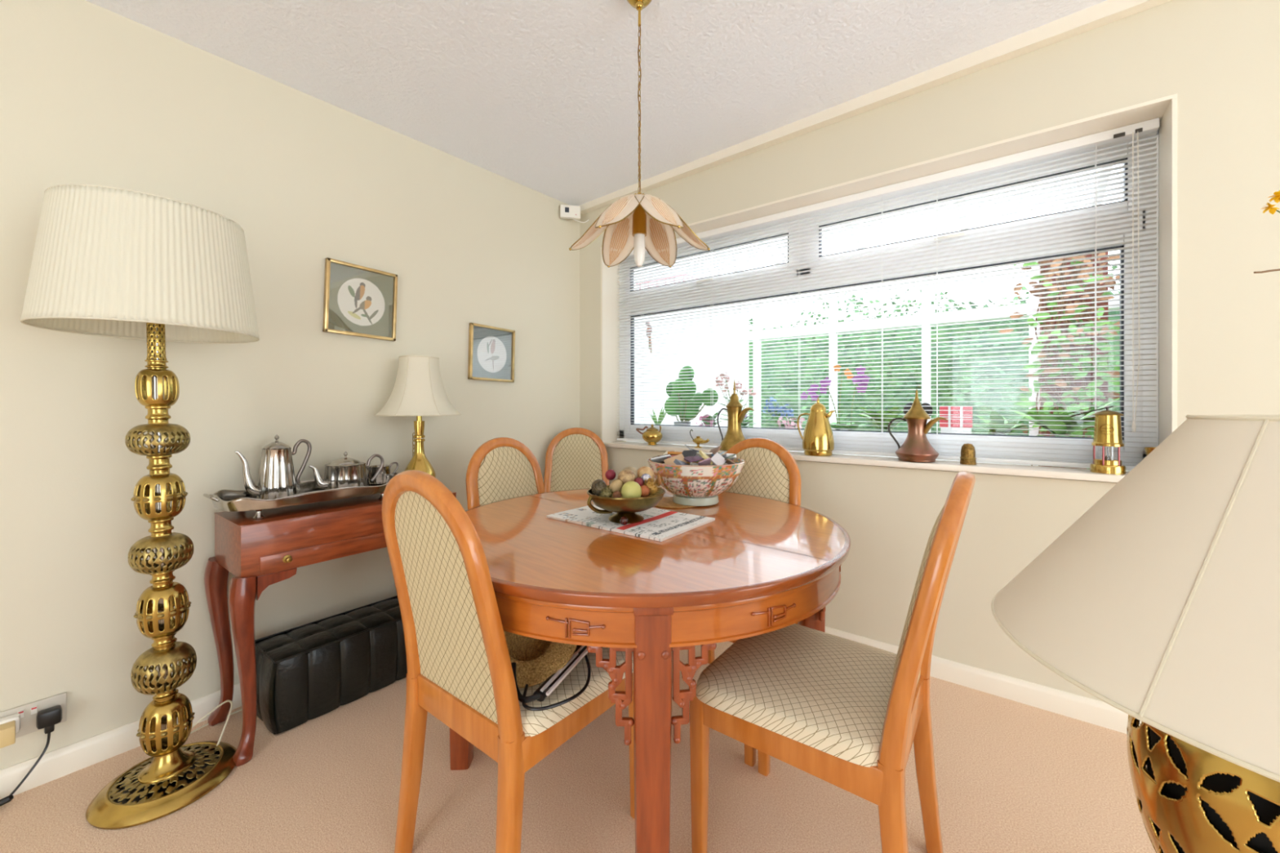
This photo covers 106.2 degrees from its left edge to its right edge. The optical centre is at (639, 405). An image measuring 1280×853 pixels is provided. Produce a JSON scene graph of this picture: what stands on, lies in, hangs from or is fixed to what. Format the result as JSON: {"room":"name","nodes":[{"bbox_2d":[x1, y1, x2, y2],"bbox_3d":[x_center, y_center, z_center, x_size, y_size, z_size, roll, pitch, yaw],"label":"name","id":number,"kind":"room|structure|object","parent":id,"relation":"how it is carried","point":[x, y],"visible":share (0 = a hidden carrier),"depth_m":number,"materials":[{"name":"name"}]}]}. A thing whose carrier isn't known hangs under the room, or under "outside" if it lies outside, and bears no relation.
{"room":"dining room","nodes":[
{"label":"dining room","id":0,"kind":"room"},
{"bbox_2d":[0,0,579,769],"bbox_3d":[-1.932,-0.173,1.329,0.100,2.600,5.500,0,0,37],"label":"wall","id":1,"kind":"structure","parent":0,"point":[91,93],"depth_m":1.74,"materials":[{"name":"beige paint"}]},
{"bbox_2d":[0,692,66,737],"bbox_3d":[-1.798,0.922,1.409,0.016,0.088,0.148,0,0,37],"label":"wall socket","id":2,"kind":"object","parent":1,"relation":"attached to","point":[28,713],"visible":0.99,"depth_m":1.42,"materials":[{"name":"beige"}]},
{"bbox_2d":[0,713,20,748],"bbox_3d":[-1.787,0.918,1.351,0.076,0.058,0.055,0,0,37],"label":"plug adaptor","id":3,"kind":"object","parent":2,"relation":"attached to","point":[10,725],"visible":1,"depth_m":1.34,"materials":[{"name":"white plastic"}]},
{"bbox_2d":[17,710,23,718],"bbox_3d":[-1.802,0.900,1.397,0.006,0.020,0.012,0,0,37],"label":"switch","id":4,"kind":"object","parent":2,"relation":"attached to","point":[21,712],"depth_m":1.40,"materials":[{"name":"white plastic"}]},
{"bbox_2d":[31,706,37,715],"bbox_3d":[-1.787,0.900,1.416,0.006,0.020,0.012,0,0,37],"label":"switch","id":5,"kind":"object","parent":2,"relation":"attached to","point":[33,708],"depth_m":1.42,"materials":[{"name":"white plastic"}]},
{"bbox_2d":[8,705,62,795],"bbox_3d":[-1.776,1.013,1.388,0.038,0.220,0.137,0,0,32],"label":"plug","id":6,"kind":"object","parent":2,"relation":"attached to","point":[46,719],"visible":1,"depth_m":1.42,"materials":[{"name":"black plastic"}]},
{"bbox_2d":[0,683,241,799],"bbox_3d":[-1.946,1.086,1.214,0.016,0.082,5.100,0,0,37],"label":"baseboard","id":7,"kind":"structure","parent":1,"relation":"attached to","point":[58,763],"depth_m":1.49,"materials":[{"name":"beige"}]},
{"bbox_2d":[322,257,397,341],"bbox_3d":[-1.237,-0.461,2.138,0.024,0.321,0.304,0,0,37],"label":"picture","id":8,"kind":"object","parent":1,"relation":"attached to","point":[361,301],"visible":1,"depth_m":2.13,"materials":[{"name":"gold glass"}]},
{"bbox_2d":[467,322,515,382],"bbox_3d":[-0.823,-0.287,2.681,0.024,0.309,0.296,0,0,37],"label":"picture","id":9,"kind":"object","parent":1,"relation":"attached to","point":[491,349],"visible":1,"depth_m":2.67,"materials":[{"name":"gold glass"}]},
{"bbox_2d":[560,204,589,222],"bbox_3d":[-0.420,-1.234,3.096,0.186,0.100,0.035,0,0,-11],"label":"sensor box","id":10,"kind":"object","parent":1,"relation":"attached to","point":[566,211],"visible":1,"depth_m":3.08,"materials":[{"name":"white plastic"}]},
{"bbox_2d":[0,641,1155,852],"bbox_3d":[0.289,1.177,-0.459,6.200,0.100,5.800,0,0,37],"label":"floor","id":11,"kind":"structure","parent":0,"point":[1011,776],"depth_m":1.38,"materials":[{"name":"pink carpet"}]},
{"bbox_2d":[0,795,13,806],"bbox_3d":[-1.835,1.112,1.300,0.174,0.028,0.034,0,0,-44],"label":"connector","id":12,"kind":"object","parent":11,"relation":"on","point":[7,799],"visible":1,"depth_m":1.34,"materials":[{"name":"black plastic"}]},
{"bbox_2d":[19,183,259,829],"bbox_3d":[-1.387,0.280,1.506,0.516,1.691,0.700,0,0,37],"label":"floor lamp","id":13,"kind":"object","parent":11,"relation":"on","point":[108,261],"visible":1,"depth_m":1.37,"materials":[{"name":"gold metal"}]},
{"bbox_2d":[204,491,456,766],"bbox_3d":[-1.157,0.758,1.904,0.381,0.753,0.800,0,0,37],"label":"side table","id":14,"kind":"object","parent":11,"relation":"on","point":[261,553],"visible":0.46,"depth_m":1.65,"materials":[{"name":"brown wood"}]},
{"bbox_2d":[203,472,399,519],"bbox_3d":[-1.240,0.336,1.833,0.307,0.089,0.640,0,0,37],"label":"tray","id":15,"kind":"object","parent":14,"relation":"on","point":[228,500],"visible":0.77,"depth_m":1.71,"materials":[{"name":"metal"}]},
{"bbox_2d":[234,435,311,499],"bbox_3d":[-1.342,0.224,1.768,0.206,0.233,0.122,0,0,-24],"label":"coffee pot","id":16,"kind":"object","parent":15,"relation":"on","point":[277,479],"visible":0.97,"depth_m":1.73,"materials":[{"name":"silver metal"}]},
{"bbox_2d":[308,451,383,489],"bbox_3d":[-1.187,0.264,1.953,0.249,0.154,0.147,0,0,-25],"label":"teapot","id":17,"kind":"object","parent":15,"relation":"on","point":[345,472],"visible":0.98,"depth_m":1.90,"materials":[{"name":"silver metal"}]},
{"bbox_2d":[366,462,398,484],"bbox_3d":[-1.145,0.298,2.112,0.142,0.085,0.091,0,0,-22],"label":"sugar bowl","id":18,"kind":"object","parent":15,"relation":"on","point":[380,478],"visible":0.65,"depth_m":2.08,"materials":[{"name":"silver metal"}]},
{"bbox_2d":[374,355,461,477],"bbox_3d":[-1.006,0.081,2.189,0.351,0.601,0.353,0,0,-40],"label":"table lamp","id":19,"kind":"object","parent":14,"relation":"on","point":[418,390],"visible":0.91,"depth_m":2.11,"materials":[{"name":"fabric"}]},
{"bbox_2d":[254,595,407,734],"bbox_3d":[-1.114,0.991,1.982,0.274,0.262,0.754,0,0,37],"label":"leather pouffe","id":20,"kind":"object","parent":11,"relation":"on","point":[304,673],"visible":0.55,"depth_m":1.77,"materials":[{"name":"leather"}]},
{"bbox_2d":[465,437,545,509],"bbox_3d":[-0.394,0.633,1.923,0.561,0.990,0.461,0,0,37],"label":"dining chair","id":21,"kind":"object","parent":11,"relation":"on","point":[500,468],"visible":0.3,"depth_m":2.02,"materials":[{"name":"fabric"}]},
{"bbox_2d":[382,470,634,852],"bbox_3d":[-0.321,0.633,1.232,0.461,0.990,0.561,0,0,37],"label":"dining chair","id":22,"kind":"object","parent":11,"relation":"on","point":[460,670],"visible":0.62,"depth_m":1.05,"materials":[{"name":"brown wood"}]},
{"bbox_2d":[503,631,577,688],"bbox_3d":[-0.261,0.549,1.131,0.231,0.154,0.140,0,0,-10],"label":"straw hat","id":23,"kind":"object","parent":22,"relation":"on","point":[536,660],"visible":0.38,"depth_m":1.11,"materials":[{"name":"wicker"}]},
{"bbox_2d":[511,644,591,711],"bbox_3d":[-0.156,0.584,1.153,0.160,0.091,0.359,0,0,29],"label":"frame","id":24,"kind":"object","parent":22,"relation":"on","point":[554,680],"visible":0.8,"depth_m":1.04,"materials":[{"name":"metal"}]},
{"bbox_2d":[543,427,609,492],"bbox_3d":[-0.359,0.633,2.733,0.461,0.990,0.561,0,0,-8],"label":"dining chair","id":25,"kind":"object","parent":11,"relation":"on","point":[575,458],"visible":0.27,"depth_m":2.92,"materials":[{"name":"fabric"}]},
{"bbox_2d":[449,487,850,852],"bbox_3d":[-0.002,0.746,1.540,1.241,0.761,1.241,0,0,39],"label":"dining table","id":26,"kind":"object","parent":11,"relation":"on","point":[763,565],"visible":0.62,"depth_m":1.01,"materials":[{"name":"brown wood"}]},
{"bbox_2d":[546,504,715,542],"bbox_3d":[-0.033,0.360,1.544,0.455,0.012,0.300,0,0,37],"label":"mat","id":27,"kind":"object","parent":26,"relation":"on","point":[659,525],"visible":0.67,"depth_m":1.48,"materials":[{"name":"paper"}]},
{"bbox_2d":[619,516,628,525],"bbox_3d":[-0.048,0.345,1.433,0.026,0.026,0.026,0,0,37],"label":"chestnut","id":28,"kind":"object","parent":27,"relation":"on","point":[624,521],"visible":1,"depth_m":1.42,"materials":[{"name":"red"}]},
{"bbox_2d":[586,484,665,524],"bbox_3d":[-0.043,0.313,1.505,0.245,0.090,0.245,0,0,37],"label":"pedestal bowl","id":29,"kind":"object","parent":27,"relation":"on","point":[628,508],"visible":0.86,"depth_m":1.43,"materials":[{"name":"brown metal"}]},
{"bbox_2d":[591,479,606,492],"bbox_3d":[-0.131,0.263,1.540,0.050,0.050,0.050,0,0,37],"label":"decorative ball","id":30,"kind":"object","parent":29,"relation":"on","point":[597,480],"visible":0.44,"depth_m":1.53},
{"bbox_2d":[591,480,606,496],"bbox_3d":[-0.123,0.259,1.475,0.052,0.053,0.051,0,0,37],"label":"pine cone","id":31,"kind":"object","parent":29,"relation":"on","point":[599,486],"visible":0.72,"depth_m":1.46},
{"bbox_2d":[599,486,613,497],"bbox_3d":[-0.102,0.269,1.443,0.047,0.049,0.047,0,0,37],"label":"pine cone","id":32,"kind":"object","parent":29,"relation":"on","point":[606,492],"visible":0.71,"depth_m":1.43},
{"bbox_2d":[604,469,616,479],"bbox_3d":[-0.093,0.221,1.525,0.034,0.034,0.034,0,0,37],"label":"decorative ball","id":33,"kind":"object","parent":29,"relation":"in","point":[610,474],"visible":1,"depth_m":1.51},
{"bbox_2d":[608,479,622,494],"bbox_3d":[-0.073,0.250,1.465,0.046,0.049,0.038,0,0,37],"label":"egg","id":34,"kind":"object","parent":29,"relation":"in","point":[616,485],"visible":0.69,"depth_m":1.45,"materials":[{"name":"beige"}]},
{"bbox_2d":[613,490,621,497],"bbox_3d":[-0.068,0.268,1.425,0.026,0.028,0.026,0,0,37],"label":"decorative ball","id":35,"kind":"object","parent":29,"relation":"in","point":[616,494],"visible":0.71,"depth_m":1.42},
{"bbox_2d":[617,469,635,485],"bbox_3d":[-0.041,0.228,1.490,0.058,0.058,0.058,0,0,37],"label":"decorative ball","id":36,"kind":"object","parent":29,"relation":"in","point":[625,475],"visible":0.55,"depth_m":1.47,"materials":[{"name":"beige"}]},
{"bbox_2d":[622,466,637,478],"bbox_3d":[-0.031,0.230,1.545,0.066,0.066,0.066,0,0,37],"label":"decorative ball","id":37,"kind":"object","parent":29,"relation":"in","point":[633,469],"visible":0.32,"depth_m":1.53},
{"bbox_2d":[621,480,641,497],"bbox_3d":[-0.025,0.258,1.435,0.062,0.062,0.062,0,0,37],"label":"decorative ball","id":38,"kind":"object","parent":29,"relation":"in","point":[631,489],"visible":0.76,"depth_m":1.41,"materials":[{"name":"yellow"}]},
{"bbox_2d":[634,477,644,486],"bbox_3d":[-0.003,0.238,1.475,0.032,0.032,0.032,0,0,37],"label":"decorative ball","id":39,"kind":"object","parent":29,"relation":"in","point":[640,481],"visible":0.58,"depth_m":1.46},
{"bbox_2d":[640,485,649,497],"bbox_3d":[0.012,0.260,1.450,0.036,0.036,0.036,0,0,37],"label":"decorative ball","id":40,"kind":"object","parent":29,"relation":"in","point":[645,490],"visible":0.8,"depth_m":1.44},
{"bbox_2d":[637,466,654,479],"bbox_3d":[0.017,0.226,1.540,0.060,0.060,0.060,0,0,37],"label":"decorative ball","id":41,"kind":"object","parent":29,"relation":"in","point":[645,469],"visible":0.48,"depth_m":1.52,"materials":[{"name":"beige"}]},
{"bbox_2d":[643,477,660,496],"bbox_3d":[0.031,0.254,1.475,0.062,0.064,0.062,0,0,37],"label":"pine cone","id":42,"kind":"object","parent":29,"relation":"on","point":[651,485],"visible":0.79,"depth_m":1.46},
{"bbox_2d":[640,473,651,482],"bbox_3d":[0.019,0.230,1.497,0.031,0.034,0.032,0,0,37],"label":"decorative ball","id":43,"kind":"object","parent":42,"relation":"on","point":[646,476],"visible":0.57,"depth_m":1.49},
{"bbox_2d":[656,474,662,486],"bbox_3d":[0.060,0.237,1.520,0.018,0.042,0.018,0,0,37],"label":"finial","id":44,"kind":"object","parent":29,"relation":"on","point":[658,479],"visible":0.84,"depth_m":1.51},
{"bbox_2d":[655,497,695,508],"bbox_3d":[0.128,0.363,1.799,0.200,0.004,0.200,0,0,37],"label":"mat","id":45,"kind":"object","parent":26,"relation":"on","point":[665,502],"visible":0.38,"depth_m":1.74,"materials":[{"name":"wood"}]},
{"bbox_2d":[647,457,745,506],"bbox_3d":[0.209,0.282,1.803,0.364,0.157,0.364,0,0,37],"label":"porcelain bowl","id":46,"kind":"object","parent":45,"relation":"on","point":[690,485],"visible":0.88,"depth_m":1.68,"materials":[{"name":"multicoloured"}]},
{"bbox_2d":[650,454,671,462],"bbox_3d":[0.082,0.197,1.775,0.075,0.038,0.050,0,0,14],"label":"matchbook","id":47,"kind":"object","parent":46,"relation":"in","point":[660,459],"visible":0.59,"depth_m":1.76,"materials":[{"name":"white"}]},
{"bbox_2d":[663,453,687,464],"bbox_3d":[0.126,0.202,1.720,0.078,0.054,0.044,0,0,-8],"label":"matchbook","id":48,"kind":"object","parent":46,"relation":"in","point":[670,460],"visible":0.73,"depth_m":1.73,"materials":[{"name":"beige"}]},
{"bbox_2d":[673,458,688,465],"bbox_3d":[0.151,0.210,1.678,0.044,0.049,0.068,0,0,45],"label":"matchbook","id":49,"kind":"object","parent":46,"relation":"in","point":[676,461],"visible":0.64,"depth_m":1.67,"materials":[{"name":"grey cardboard"}]},
{"bbox_2d":[684,454,702,462],"bbox_3d":[0.187,0.189,1.704,0.051,0.019,0.073,0,0,-14],"label":"matchbook","id":50,"kind":"object","parent":46,"relation":"in","point":[689,459],"visible":1,"depth_m":1.69,"materials":[{"name":"purple"}]},
{"bbox_2d":[681,450,697,457],"bbox_3d":[0.176,0.180,1.751,0.061,0.033,0.041,0,0,37],"label":"matchbook","id":51,"kind":"object","parent":50,"relation":"on","point":[686,453],"visible":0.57,"depth_m":1.75,"materials":[{"name":"grey"}]},
{"bbox_2d":[706,445,721,457],"bbox_3d":[0.275,0.182,1.821,0.052,0.057,0.073,0,0,37],"label":"matchbook","id":52,"kind":"object","parent":46,"relation":"in","point":[714,451],"visible":0.6,"depth_m":1.82,"materials":[{"name":"brown"}]},
{"bbox_2d":[711,452,726,465],"bbox_3d":[0.281,0.196,1.718,0.038,0.050,0.066,0,0,37],"label":"matchbook","id":53,"kind":"object","parent":46,"relation":"in","point":[717,459],"visible":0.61,"depth_m":1.72,"materials":[{"name":"white"}]},
{"bbox_2d":[698,449,713,465],"bbox_3d":[0.237,0.187,1.728,0.042,0.049,0.068,0,0,-5],"label":"matchbook","id":54,"kind":"object","parent":53,"relation":"on","point":[703,455],"visible":0.76,"depth_m":1.71,"materials":[{"name":"yellow"}]},
{"bbox_2d":[722,453,736,460],"bbox_3d":[0.338,0.203,1.857,0.044,0.042,0.064,0,0,-22],"label":"matchbook","id":55,"kind":"object","parent":46,"relation":"in","point":[726,455],"visible":0.48,"depth_m":1.83,"materials":[{"name":"white"}]},
{"bbox_3d":[0.228,0.240,1.725,0.086,0.029,0.083,0,0,37],"label":"matchbox","id":56,"kind":"object","parent":46,"relation":"in","visible":0},
{"bbox_2d":[697,457,711,465],"bbox_3d":[0.226,0.201,1.679,0.043,0.042,0.061,0,0,8],"label":"matchbook","id":57,"kind":"object","parent":56,"relation":"on","point":[705,462],"visible":0.74,"depth_m":1.66,"materials":[{"name":"pink"}]},
{"bbox_3d":[0.132,0.240,1.826,0.083,0.029,0.072,0,0,37],"label":"matchbox","id":58,"kind":"object","parent":46,"relation":"in","visible":0},
{"bbox_3d":[0.114,0.201,1.882,0.071,0.041,0.056,0,0,37],"label":"matchbook","id":59,"kind":"object","parent":58,"relation":"on","visible":0},
{"bbox_2d":[667,451,682,455],"bbox_3d":[0.143,0.186,1.838,0.062,0.020,0.048,0,0,26],"label":"matchbook","id":60,"kind":"object","parent":59,"relation":"on","point":[671,453],"visible":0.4,"depth_m":1.82,"materials":[{"name":"orange"}]},
{"bbox_2d":[707,437,800,766],"bbox_3d":[0.351,0.633,1.840,0.461,0.990,0.561,0,0,37],"label":"dining chair","id":61,"kind":"object","parent":11,"relation":"on","point":[769,470],"visible":0.18,"depth_m":1.97,"materials":[{"name":"brown wood"}]},
{"bbox_2d":[689,471,975,852],"bbox_3d":[0.470,0.633,1.164,0.561,0.990,0.461,0,0,37],"label":"dining chair","id":62,"kind":"object","parent":11,"relation":"on","point":[847,714],"visible":0.97,"depth_m":1.05,"materials":[{"name":"brown wood"}]},
{"bbox_2d":[1253,268,1279,273],"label":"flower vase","id":63,"kind":"object","parent":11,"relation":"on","point":[1277,269],"depth_m":1.15,"materials":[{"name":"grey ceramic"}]},
{"bbox_3d":[0.597,0.837,0.418,0.308,0.570,0.317,0,0,37],"label":"table","id":64,"kind":"object","parent":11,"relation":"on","visible":0},
{"bbox_2d":[991,414,1279,852],"bbox_3d":[0.613,0.281,0.432,0.479,0.543,0.479,0,0,-40],"label":"table lamp","id":65,"kind":"object","parent":64,"relation":"on","point":[1160,602],"visible":1,"depth_m":0.41,"materials":[{"name":"fabric"}]},
{"bbox_2d":[85,0,1106,205],"bbox_3d":[0.344,-1.387,-0.469,6.100,0.410,5.600,0,0,37],"label":"ceiling","id":66,"kind":"structure","parent":0,"point":[540,95],"depth_m":1.84,"materials":[{"name":"white paint"}]},
{"bbox_2d":[568,0,710,267],"bbox_3d":[-0.002,-0.888,1.540,0.415,0.890,0.446,0,0,37],"label":"pendant lamp","id":67,"kind":"object","parent":66,"relation":"hanging from","point":[637,222],"visible":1,"depth_m":1.54,"materials":[{"name":"glass"}]},
{"bbox_2d":[631,258,741,447],"bbox_3d":[0.418,-0.073,4.279,0.100,2.400,2.000,0,0,37],"label":"wall","id":68,"kind":"structure","parent":0,"point":[705,410],"depth_m":4.12,"materials":[{"name":"white"}]},
{"bbox_2d":[787,450,1038,466],"bbox_3d":[2.364,0.747,4.077,3.400,0.760,0.100,0,0,37],"label":"wall","id":69,"kind":"structure","parent":0,"point":[788,451],"depth_m":3.90,"materials":[{"name":"white"}]},
{"bbox_2d":[715,165,1119,435],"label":"conservatory frame","id":70,"kind":"structure","parent":69,"relation":"in","point":[757,420],"depth_m":4.13,"materials":[{"name":"white plastic"}]},
{"bbox_2d":[644,286,652,352],"bbox_3d":[0.064,-0.993,3.454,0.058,1.240,0.036,0,0,37],"label":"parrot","id":71,"kind":"object","parent":70,"relation":"hanging from","point":[647,322],"visible":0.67,"depth_m":3.44,"materials":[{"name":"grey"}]},
{"bbox_2d":[635,260,697,289],"bbox_3d":[0.184,-1.215,3.576,0.510,0.717,0.212,0,0,37],"label":"peg airer","id":72,"kind":"object","parent":70,"relation":"hanging from","point":[676,260],"visible":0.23,"depth_m":3.48,"materials":[{"name":"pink plastic"}]},
{"bbox_2d":[579,0,1279,702],"bbox_3d":[1.939,-0.173,1.622,5.700,2.600,0.260,0,0,37],"label":"wall","id":73,"kind":"structure","parent":0,"point":[1220,59],"depth_m":1.81,"materials":[{"name":"beige paint"}]},
{"bbox_2d":[579,0,1172,213],"bbox_3d":[1.857,-1.382,1.490,5.670,0.195,0.047,0,0,37],"label":"trim","id":74,"kind":"structure","parent":73,"relation":"attached to","point":[1107,11],"depth_m":2.00,"materials":[{"name":"beige"}]},
{"bbox_2d":[619,129,1158,467],"bbox_3d":[0.873,-0.388,2.506,2.525,1.256,0.087,0,0,37],"label":"window","id":75,"kind":"structure","parent":73,"relation":"in","point":[762,433],"depth_m":2.06,"materials":[{"name":"white plastic"}]},
{"bbox_2d":[617,117,1159,470],"bbox_3d":[0.844,-0.390,2.465,2.507,1.251,0.058,0,0,37],"label":"blind","id":76,"kind":"object","parent":75,"relation":"attached to","point":[1148,128],"visible":0.84,"depth_m":2.12,"materials":[{"name":"white plastic"}]},
{"bbox_2d":[600,93,1177,444],"bbox_3d":[0.834,-0.393,2.455,2.549,1.270,0.251,0,0,37],"label":"window frame","id":77,"kind":"structure","parent":73,"relation":"attached to","point":[1165,108],"depth_m":1.81,"materials":[{"name":"beige"}]},
{"bbox_2d":[824,626,1141,733],"bbox_3d":[1.855,1.086,1.512,5.700,0.082,0.016,0,0,37],"label":"baseboard","id":78,"kind":"structure","parent":73,"relation":"attached to","point":[1083,708],"depth_m":1.82,"materials":[{"name":"beige"}]},
{"bbox_2d":[1040,251,1108,469],"bbox_3d":[3.031,-0.023,3.368,0.340,2.300,0.200,0,0,37],"label":"pillar","id":79,"kind":"structure","parent":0,"point":[1089,374],"depth_m":3.27,"materials":[{"name":"red brick"}]},
{"bbox_2d":[998,252,1119,469],"bbox_3d":[2.862,-0.300,3.118,0.863,1.659,0.318,0,0,37],"label":"climbing plant","id":80,"kind":"object","parent":79,"relation":"attached to","point":[1117,327],"visible":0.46,"depth_m":3.14,"materials":[{"name":"green plant"}]},
{"bbox_2d":[1261,190,1279,214],"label":"flower","id":81,"kind":"object","parent":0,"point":[1273,211],"depth_m":1.16,"materials":[{"name":"yellow plant"}]},
{"bbox_3d":[1.764,1.177,3.290,3.600,0.100,2.100,0,0,37],"label":"floor","id":82,"kind":"structure","parent":0,"visible":0},
{"bbox_2d":[603,440,1130,482],"bbox_3d":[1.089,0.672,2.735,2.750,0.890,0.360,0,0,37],"label":"windowsill","id":83,"kind":"structure","parent":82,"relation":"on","point":[626,441],"depth_m":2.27,"materials":[{"name":"white"}]},
{"bbox_2d":[635,423,662,444],"bbox_3d":[0.067,0.176,2.935,0.124,0.129,0.149,0,0,-38],"label":"lidded pot","id":84,"kind":"object","parent":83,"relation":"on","point":[652,435],"visible":0.99,"depth_m":2.89,"materials":[{"name":"gold metal"}]},
{"bbox_2d":[648,407,666,424],"bbox_3d":[0.141,0.117,3.426,0.174,0.218,0.165,0,0,37],"label":"spiky plant","id":85,"kind":"object","parent":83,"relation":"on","point":[662,415],"visible":0.31,"depth_m":3.40,"materials":[{"name":"green plant"}]},
{"bbox_2d":[664,365,718,425],"bbox_3d":[0.334,-0.026,3.312,0.416,0.503,0.129,0,0,37],"label":"cactus","id":86,"kind":"object","parent":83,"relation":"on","point":[691,410],"visible":0.77,"depth_m":3.31,"materials":[{"name":"green plant"}]},
{"bbox_2d":[689,429,709,448],"bbox_3d":[0.337,0.189,2.725,0.128,0.102,0.068,0,0,37],"label":"oil lamp","id":87,"kind":"object","parent":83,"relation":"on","point":[697,440],"visible":1,"depth_m":2.71,"materials":[{"name":"gold metal"}]},
{"bbox_2d":[695,411,722,426],"bbox_3d":[0.443,0.130,3.165,0.187,0.191,0.197,0,0,37],"label":"flowering plant","id":88,"kind":"object","parent":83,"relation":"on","point":[708,418],"visible":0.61,"depth_m":3.14,"materials":[{"name":"green plant"}]},
{"bbox_2d":[716,379,754,450],"bbox_3d":[0.510,0.048,2.594,0.169,0.386,0.169,0,0,-10],"label":"coffee pot","id":89,"kind":"object","parent":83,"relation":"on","point":[734,435],"visible":0.8,"depth_m":2.56,"materials":[{"name":"gold metal"}]},
{"bbox_2d":[714,370,756,423],"bbox_3d":[0.625,-0.002,3.161,0.280,0.454,0.231,0,0,15],"label":"flowering plant","id":90,"kind":"object","parent":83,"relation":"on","point":[721,375],"visible":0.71,"depth_m":3.17,"materials":[{"name":"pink plant"}]},
{"bbox_2d":[741,413,755,426],"bbox_3d":[0.628,0.125,2.965,0.170,0.200,0.162,0,0,-10],"label":"flowering plant","id":91,"kind":"object","parent":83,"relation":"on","point":[747,421],"visible":0.14,"depth_m":2.97,"materials":[{"name":"green plant"}]},
{"bbox_2d":[762,397,795,427],"bbox_3d":[0.875,0.087,3.029,0.217,0.278,0.182,0,0,37],"label":"hydrangea","id":92,"kind":"object","parent":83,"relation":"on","point":[779,412],"visible":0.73,"depth_m":2.99,"materials":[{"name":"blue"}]},
{"bbox_2d":[771,417,805,428],"bbox_3d":[0.856,0.144,2.817,0.202,0.164,0.172,0,0,37],"label":"flowering plant","id":93,"kind":"object","parent":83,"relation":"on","point":[781,423],"visible":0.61,"depth_m":2.78,"materials":[{"name":"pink plant"}]},
{"bbox_2d":[796,396,835,456],"bbox_3d":[0.862,0.098,2.325,0.146,0.285,0.146,0,0,-8],"label":"coffee pot","id":94,"kind":"object","parent":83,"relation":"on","point":[818,440],"visible":1,"depth_m":2.28,"materials":[{"name":"gold metal"}]},
{"bbox_2d":[800,377,861,430],"bbox_3d":[1.107,0.031,2.797,0.338,0.390,0.218,0,0,37],"label":"orchid","id":95,"kind":"object","parent":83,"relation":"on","point":[804,395],"visible":0.56,"depth_m":2.83,"materials":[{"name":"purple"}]},
{"bbox_2d":[832,362,857,430],"bbox_3d":[1.186,-0.014,2.862,0.250,0.480,0.218,0,0,37],"label":"orchid","id":96,"kind":"object","parent":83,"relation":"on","point":[835,366],"visible":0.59,"depth_m":2.83,"materials":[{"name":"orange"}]},
{"bbox_2d":[830,364,873,430],"bbox_3d":[1.181,0.003,2.690,0.250,0.444,0.218,0,0,37],"label":"orchid","id":97,"kind":"object","parent":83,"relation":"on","point":[858,426],"visible":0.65,"depth_m":2.64,"materials":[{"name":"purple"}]},
{"bbox_2d":[849,404,904,431],"bbox_3d":[1.301,0.107,2.592,0.337,0.237,0.310,0,0,-22],"label":"leafy plant","id":98,"kind":"object","parent":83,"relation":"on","point":[868,413],"visible":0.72,"depth_m":2.53,"materials":[{"name":"green plant"}]},
{"bbox_2d":[887,389,947,462],"bbox_3d":[1.194,0.085,2.072,0.165,0.313,0.165,0,0,-8],"label":"coffee pot","id":99,"kind":"object","parent":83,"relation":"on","point":[916,447],"visible":1,"depth_m":2.04,"materials":[{"name":"orange metal"}]},
{"bbox_2d":[902,402,933,416],"bbox_3d":[1.380,0.107,2.387,0.060,0.238,0.117,0,0,-28],"label":"ornament","id":100,"kind":"object","parent":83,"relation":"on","point":[925,403],"visible":0.24,"depth_m":2.36,"materials":[{"name":"black plastic"}]},
{"bbox_2d":[939,406,972,434],"bbox_3d":[1.518,0.115,2.308,0.130,0.222,0.060,0,0,37],"label":"planter box","id":101,"kind":"object","parent":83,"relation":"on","point":[947,414],"visible":0.53,"depth_m":2.29,"materials":[{"name":"red"}]},
{"bbox_2d":[960,443,976,465],"bbox_3d":[1.339,0.198,1.961,0.057,0.085,0.057,0,0,37],"label":"thimble","id":102,"kind":"object","parent":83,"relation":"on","point":[967,450],"visible":1,"depth_m":1.94,"materials":[{"name":"metal"}]},
{"bbox_2d":[972,409,1040,435],"bbox_3d":[1.706,0.124,2.291,0.278,0.204,0.277,0,0,13],"label":"leafy plant","id":103,"kind":"object","parent":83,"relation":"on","point":[993,428],"visible":0.47,"depth_m":2.24,"materials":[{"name":"green plant"}]},
{"bbox_2d":[1008,397,1119,437],"bbox_3d":[1.938,0.094,2.167,0.380,0.262,0.475,0,0,-39],"label":"grassy plant","id":104,"kind":"object","parent":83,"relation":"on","point":[1030,416],"visible":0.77,"depth_m":2.12,"materials":[{"name":"green plant"}]},
{"bbox_2d":[1070,405,1125,474],"bbox_3d":[1.648,0.121,1.731,0.147,0.238,0.092,0,0,37],"label":"lamp","id":105,"kind":"object","parent":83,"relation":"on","point":[1108,425],"visible":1,"depth_m":1.69,"materials":[{"name":"gold metal"}]},
{"bbox_2d":[1144,447,1155,456],"bbox_3d":[1.765,0.193,1.642,0.058,0.095,0.058,0,0,37],"label":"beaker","id":106,"kind":"object","parent":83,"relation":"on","point":[1148,450],"visible":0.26,"depth_m":1.65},
{"label":"outside","id":107,"kind":"structure","parent":0,"visible":0},
{"bbox_3d":[6.035,1.227,8.396,24.000,0.100,11.200,0,0,37],"label":"ground","id":108,"kind":"structure","parent":107,"visible":0},
{"bbox_2d":[748,262,1119,435],"bbox_3d":[3.804,-0.206,5.881,13.603,2.766,1.201,0,0,37],"label":"hedge","id":109,"kind":"object","parent":108,"relation":"on","point":[985,410],"visible":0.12,"depth_m":6.16,"materials":[{"name":"green plant"}]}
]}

